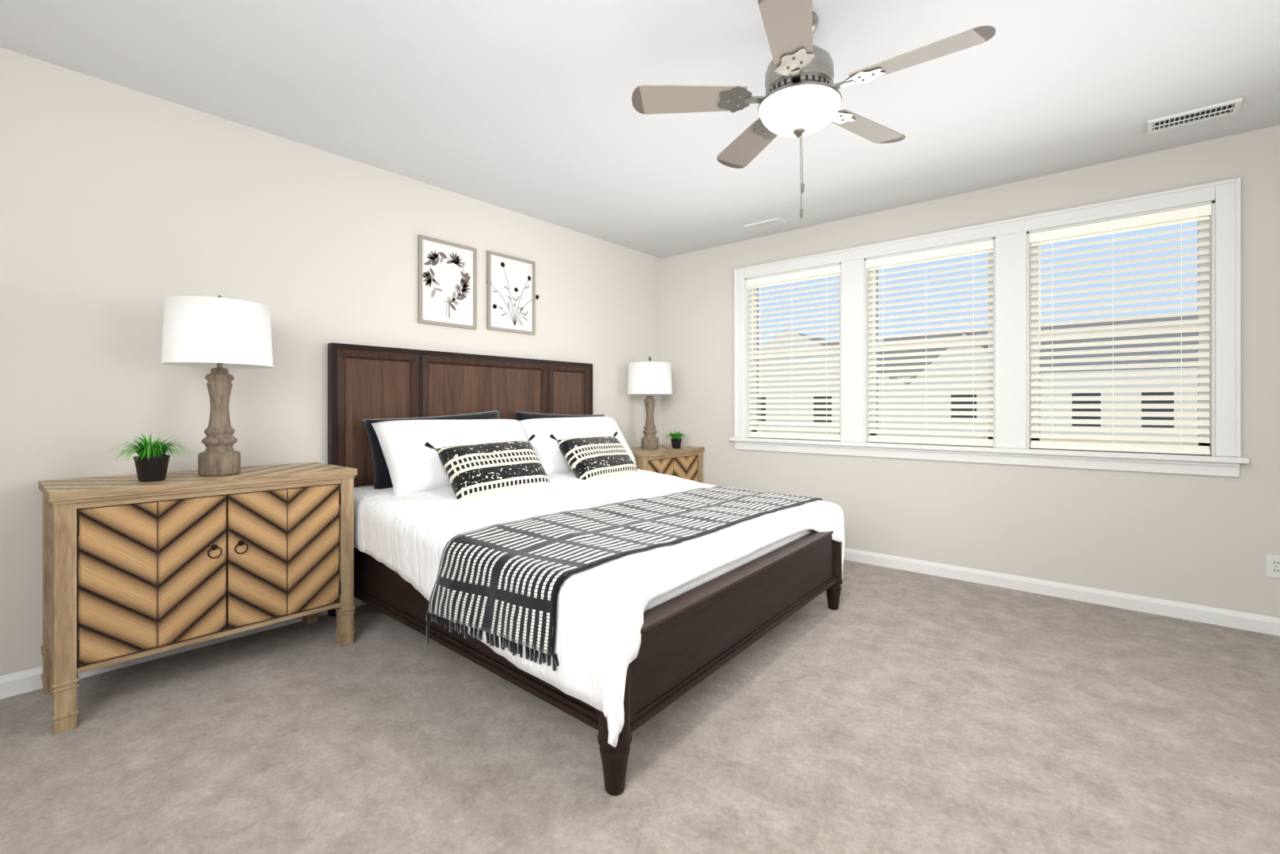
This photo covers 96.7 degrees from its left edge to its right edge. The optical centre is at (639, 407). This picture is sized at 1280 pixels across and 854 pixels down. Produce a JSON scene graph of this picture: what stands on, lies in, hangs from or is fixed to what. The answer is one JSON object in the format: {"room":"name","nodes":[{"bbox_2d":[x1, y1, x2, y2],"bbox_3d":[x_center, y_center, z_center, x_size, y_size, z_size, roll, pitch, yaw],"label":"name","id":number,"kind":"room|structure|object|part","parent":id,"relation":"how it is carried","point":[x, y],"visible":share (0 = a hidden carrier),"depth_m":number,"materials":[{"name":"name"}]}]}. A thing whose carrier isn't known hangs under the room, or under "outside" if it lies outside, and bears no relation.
{"room":"bedroom","nodes":[
{"label":"bedroom","id":0,"kind":"room"},
{"bbox_2d":[0,47,661,676],"bbox_3d":[-1.669,-0.138,3.426,0.150,2.600,5.900,0,0,41],"label":"wall","id":1,"kind":"structure","parent":0,"point":[116,201],"depth_m":2.74,"materials":[{"name":"beige paint"}]},
{"bbox_2d":[0,597,367,699],"bbox_3d":[-1.607,1.118,3.373,0.014,0.088,5.600,0,0,41],"label":"baseboard","id":2,"kind":"structure","parent":1,"relation":"attached to","point":[29,680],"depth_m":2.50,"materials":[{"name":"white wood"}]},
{"bbox_2d":[417,234,476,329],"bbox_3d":[-1.266,-0.813,3.763,0.022,0.555,0.415,0,0,41],"label":"picture","id":3,"kind":"object","parent":1,"relation":"attached to","point":[447,270],"visible":1,"depth_m":3.75,"materials":[{"name":"white paper"}]},
{"bbox_2d":[486,250,538,335],"bbox_3d":[-0.923,-0.823,4.164,0.022,0.550,0.470,0,0,41],"label":"picture","id":4,"kind":"object","parent":1,"relation":"attached to","point":[511,296],"visible":1,"depth_m":4.14,"materials":[{"name":"white paper"}]},
{"bbox_2d":[729,177,1249,477],"bbox_3d":[2.013,-0.417,4.003,3.100,1.569,0.180,0,0,41],"label":"window","id":5,"kind":"structure","parent":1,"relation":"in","point":[1010,235],"depth_m":3.62,"materials":[{"name":"white wood"}]},
{"bbox_2d":[747,204,1211,454],"bbox_3d":[2.021,-0.419,4.012,2.832,1.353,0.085,0,0,40],"label":"window blinds","id":6,"kind":"object","parent":5,"relation":"attached to","point":[1202,211],"depth_m":3.60,"materials":[{"name":"white plastic"}]},
{"bbox_2d":[0,560,1279,853],"bbox_3d":[0.251,1.222,1.786,5.200,0.120,5.900,0,0,41],"label":"floor","id":7,"kind":"structure","parent":0,"point":[921,713],"depth_m":1.97,"materials":[{"name":"beige carpet"}]},
{"bbox_2d":[38,462,357,734],"bbox_3d":[-1.929,0.732,2.569,0.517,0.860,1.054,0,0,41],"label":"base cabinet","id":8,"kind":"object","parent":7,"relation":"on","point":[133,569],"visible":1,"depth_m":2.31,"materials":[{"name":"brown wood"}]},
{"bbox_2d":[102,431,197,481],"bbox_3d":[-1.999,0.201,2.333,0.312,0.199,0.311,0,0,41],"label":"plant","id":9,"kind":"object","parent":8,"relation":"on","point":[152,462],"visible":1,"depth_m":2.30,"materials":[{"name":"green plant"}]},
{"bbox_2d":[160,295,272,476],"bbox_3d":[-1.892,-0.102,2.564,0.405,0.805,0.405,0,0,41],"label":"lamp","id":10,"kind":"object","parent":8,"relation":"on","point":[220,334],"visible":1,"depth_m":2.47,"materials":[{"name":"white fabric"}]},
{"bbox_2d":[327,342,844,795],"bbox_3d":[-0.221,0.402,3.225,2.289,1.520,2.237,0,0,41],"label":"bed","id":11,"kind":"object","parent":7,"relation":"on","point":[515,527],"visible":0.98,"depth_m":2.62,"materials":[{"name":"white fabric"}]},
{"bbox_2d":[362,410,499,489],"bbox_3d":[-1.224,0.253,3.543,0.183,0.466,0.949,0,0,40],"label":"pillow","id":12,"kind":"object","parent":11,"relation":"on","point":[376,429],"depth_m":3.21,"materials":[{"name":"black"}]},
{"bbox_2d":[515,411,604,420],"bbox_3d":[-0.561,0.253,4.323,0.173,0.449,0.917,0,0,40],"label":"pillow","id":13,"kind":"object","parent":11,"relation":"on","point":[520,416],"depth_m":4.14,"materials":[{"name":"black"}]},
{"bbox_2d":[353,469,844,747],"bbox_3d":[-0.213,0.722,3.168,2.202,0.585,2.142,0,0,40],"label":"duvet","id":14,"kind":"object","parent":11,"relation":"on","point":[607,596],"depth_m":2.29,"materials":[{"name":"white fabric"}]},
{"bbox_2d":[425,485,822,671],"bbox_3d":[0.121,0.736,2.858,0.882,0.481,2.124,0,0,40],"label":"throw","id":15,"kind":"object","parent":11,"relation":"on","point":[502,587],"depth_m":2.25,"materials":[{"name":"black fabric"}]},
{"bbox_3d":[-0.268,0.751,3.221,2.082,0.298,1.965,0,0,40],"label":"mattress","id":16,"kind":"part","parent":11,"relation":"part of","materials":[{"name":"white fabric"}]},
{"bbox_2d":[629,445,704,483],"bbox_3d":[0.122,0.762,4.993,0.487,0.800,0.854,0,0,41],"label":"nightstand","id":17,"kind":"object","parent":7,"relation":"on","point":[685,462],"visible":0.22,"depth_m":4.87,"materials":[{"name":"brown wood"}]},
{"bbox_2d":[627,355,672,449],"bbox_3d":[0.086,-0.043,4.965,0.393,0.805,0.393,0,0,41],"label":"lamp","id":18,"kind":"object","parent":17,"relation":"on","point":[649,377],"visible":1,"depth_m":4.83,"materials":[{"name":"white fabric"}]},
{"bbox_2d":[662,430,689,448],"bbox_3d":[0.311,0.277,5.010,0.264,0.166,0.264,0,0,41],"label":"plant","id":19,"kind":"object","parent":17,"relation":"on","point":[675,441],"visible":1,"depth_m":4.98,"materials":[{"name":"green plant"}]},
{"bbox_2d":[0,0,1279,258],"bbox_3d":[0.251,-1.498,1.786,5.200,0.120,5.900,0,0,41],"label":"ceiling","id":20,"kind":"structure","parent":0,"point":[523,107],"depth_m":2.55,"materials":[{"name":"paint"}]},
{"bbox_2d":[743,217,786,231],"bbox_3d":[0.977,-1.431,4.453,0.300,0.012,0.130,0,0,41],"label":"ceiling vent","id":21,"kind":"object","parent":20,"relation":"in","point":[778,221],"visible":1,"depth_m":4.44,"materials":[{"name":"white metal"}]},
{"bbox_2d":[631,0,995,218],"bbox_3d":[0.631,-1.073,2.104,1.164,0.728,1.198,0,0,40],"label":"ceiling fan","id":22,"kind":"object","parent":20,"relation":"hanging from","point":[802,96],"depth_m":2.04,"materials":[{"name":"beige wood"}]},
{"bbox_2d":[1147,97,1242,134],"bbox_3d":[2.724,-1.431,2.810,0.330,0.012,0.160,0,0,41],"label":"ceiling vent","id":23,"kind":"object","parent":20,"relation":"in","point":[1232,107],"visible":1,"depth_m":2.80,"materials":[{"name":"white metal"}]},
{"bbox_2d":[661,124,1279,618],"bbox_3d":[2.118,-0.138,3.972,4.900,2.600,0.150,0,0,40],"label":"wall","id":24,"kind":"structure","parent":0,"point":[1202,540],"depth_m":3.53,"materials":[{"name":"beige paint"}]},
{"bbox_2d":[1265,554,1279,578],"bbox_3d":[3.245,0.812,2.905,0.070,0.114,0.009,0,0,41],"label":"outlet","id":25,"kind":"object","parent":24,"relation":"attached to","point":[1272,562],"visible":1,"depth_m":2.91,"materials":[{"name":"white plastic"}]},
{"bbox_2d":[745,200,1215,456],"bbox_3d":[2.042,-0.423,4.037,2.860,1.370,0.150,0,0,40],"label":"sash","id":26,"kind":"object","parent":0,"point":[1211,221],"depth_m":3.66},
{"bbox_2d":[843,548,1279,636],"bbox_3d":[2.065,1.118,3.910,4.900,0.088,0.014,0,0,40],"label":"baseboard","id":27,"kind":"structure","parent":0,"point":[1262,624],"depth_m":3.40,"materials":[{"name":"white wood"}]},
{"label":"outside","id":28,"kind":"structure","parent":0,"visible":0},
{"bbox_2d":[758,314,1197,437],"bbox_3d":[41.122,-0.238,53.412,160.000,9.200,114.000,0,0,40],"label":"building","id":29,"kind":"structure","parent":28,"point":[1195,316],"depth_m":24.78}
]}

